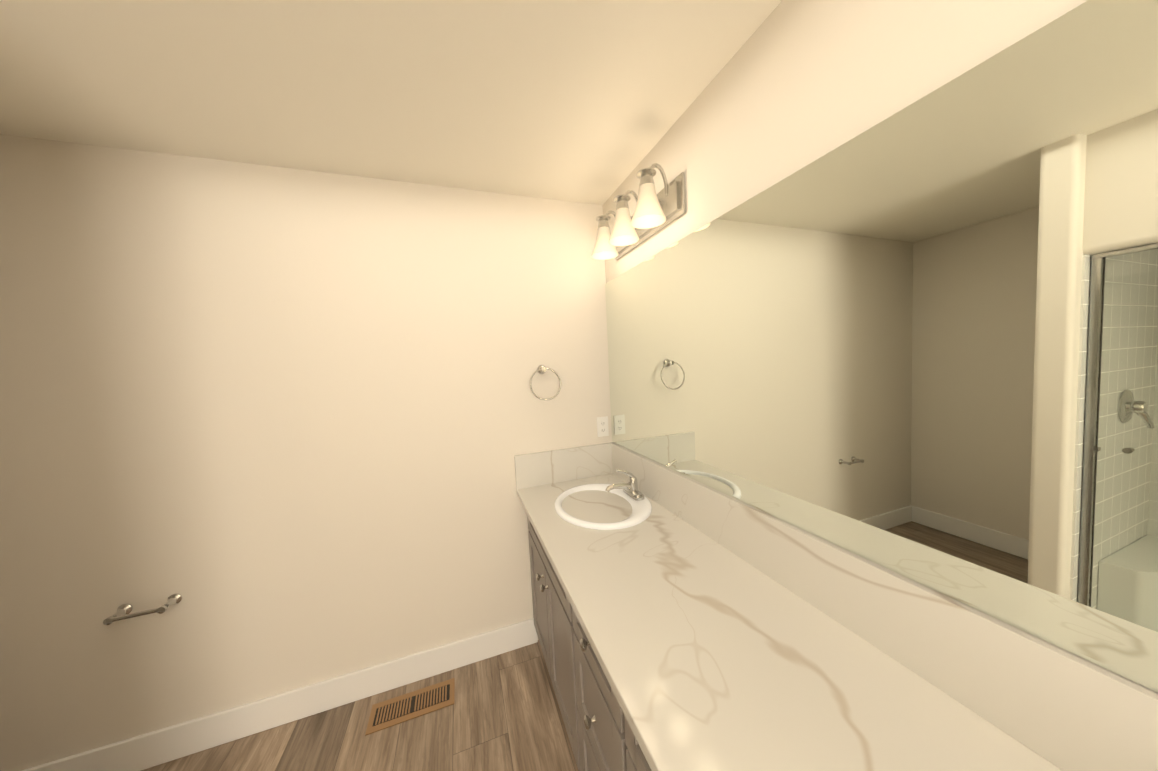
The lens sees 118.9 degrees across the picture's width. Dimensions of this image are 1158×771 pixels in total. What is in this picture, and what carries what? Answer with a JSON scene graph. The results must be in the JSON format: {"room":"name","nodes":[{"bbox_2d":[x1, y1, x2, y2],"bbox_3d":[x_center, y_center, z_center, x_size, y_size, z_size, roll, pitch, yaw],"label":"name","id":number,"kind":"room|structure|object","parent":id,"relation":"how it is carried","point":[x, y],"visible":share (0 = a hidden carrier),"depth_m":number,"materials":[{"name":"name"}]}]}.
{"room":"bathroom","nodes":[
{"label":"bathroom","id":0,"kind":"room"},
{"bbox_2d":[0,134,611,770],"bbox_3d":[-1.191,0.281,1.598,3.145,2.440,0.120,-4,4,-19],"label":"wall","id":1,"kind":"structure","parent":0,"point":[276,428],"depth_m":1.46,"materials":[{"name":"beige paint"}]},
{"bbox_2d":[103,593,181,624],"bbox_3d":[-1.706,0.877,1.335,0.192,0.044,0.074,-4,4,-19],"label":"paper holder","id":2,"kind":"object","parent":1,"relation":"attached to","point":[124,610],"visible":1,"depth_m":1.32,"materials":[{"name":"silver metal"}]},
{"bbox_2d":[22,618,537,770],"bbox_3d":[-1.356,1.448,1.517,2.384,0.140,0.015,-4,4,-19],"label":"baseboard","id":3,"kind":"structure","parent":1,"relation":"attached to","point":[160,746],"depth_m":1.53,"materials":[{"name":"white paint"}]},
{"bbox_2d":[530,365,560,399],"bbox_3d":[-0.185,-0.017,1.838,0.173,0.190,0.078,-4,4,-19],"label":"towel ring","id":4,"kind":"object","parent":1,"relation":"attached to","point":[541,369],"visible":1,"depth_m":1.82,"materials":[{"name":"silver metal"}]},
{"bbox_2d":[597,416,608,436],"bbox_3d":[0.140,0.241,2.003,0.070,0.115,0.007,-4,4,-19],"label":"electrical outlet plate","id":5,"kind":"object","parent":1,"relation":"attached to","point":[602,426],"visible":1,"depth_m":2.00,"materials":[{"name":"white plastic"}]},
{"bbox_2d":[141,640,578,770],"bbox_3d":[-0.320,1.644,-0.589,3.145,0.100,4.930,-4,4,-19],"label":"floor","id":6,"kind":"structure","parent":0,"point":[502,712],"depth_m":1.45,"materials":[{"name":"brown wood"}]},
{"bbox_2d":[365,678,454,735],"bbox_3d":[-0.770,1.482,1.587,0.360,0.005,0.140,-4,4,-19],"label":"floor vent","id":7,"kind":"object","parent":6,"relation":"in","point":[407,707],"visible":1,"depth_m":1.58,"materials":[{"name":"brown"}]},
{"bbox_2d":[521,502,649,770],"bbox_3d":[0.359,1.041,0.876,0.568,0.857,2.338,-4,4,-19],"label":"bathroom vanity","id":8,"kind":"object","parent":6,"relation":"on","point":[599,738],"depth_m":1.16,"materials":[{"name":"grey wood"}]},
{"bbox_2d":[516,470,1085,770],"bbox_3d":[0.333,0.600,0.837,0.584,0.030,2.358,-4,4,-19],"label":"countertop","id":9,"kind":"structure","parent":8,"relation":"on","point":[711,660],"depth_m":0.71,"materials":[{"name":"white stone"}]},
{"bbox_2d":[542,478,677,537],"bbox_3d":[0.109,0.610,1.587,0.434,0.152,0.504,-4,4,-19],"label":"sink","id":10,"kind":"object","parent":9,"relation":"in","point":[582,507],"depth_m":1.51,"materials":[{"name":"white ceramic"}]},
{"bbox_2d":[602,466,645,501],"bbox_3d":[0.202,0.458,1.614,0.170,0.138,0.156,-4,4,-19],"label":"faucet","id":11,"kind":"object","parent":9,"relation":"on","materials":[{"name":"silver metal"}]},
{"bbox_2d":[0,0,781,204],"bbox_3d":[-0.446,-0.888,-0.742,3.145,0.100,4.930,-4,4,-19],"label":"ceiling","id":12,"kind":"structure","parent":0,"point":[586,101],"depth_m":1.05,"materials":[{"name":"white paint"}]},
{"bbox_2d":[602,0,1087,282],"bbox_3d":[1.060,0.279,-0.218,0.120,2.440,4.810,-4,4,-19],"label":"wall","id":13,"kind":"structure","parent":0,"point":[792,87],"depth_m":0.83,"materials":[{"name":"beige paint"}]},
{"bbox_2d":[591,163,685,259],"bbox_3d":[0.212,-0.754,1.513,0.178,0.224,0.580,-4,4,-19],"label":"sconce","id":14,"kind":"object","parent":13,"relation":"attached to","point":[654,213],"visible":1,"depth_m":1.38,"materials":[{"name":"white glass"}]},
{"bbox_2d":[605,0,1157,692],"bbox_3d":[0.560,-0.079,0.925,0.006,0.925,2.286,-4,4,-19],"label":"mirror","id":15,"kind":"object","parent":13,"relation":"attached to","point":[917,342],"visible":1,"depth_m":0.60,"materials":[{"name":"clear mirror"}]}
]}

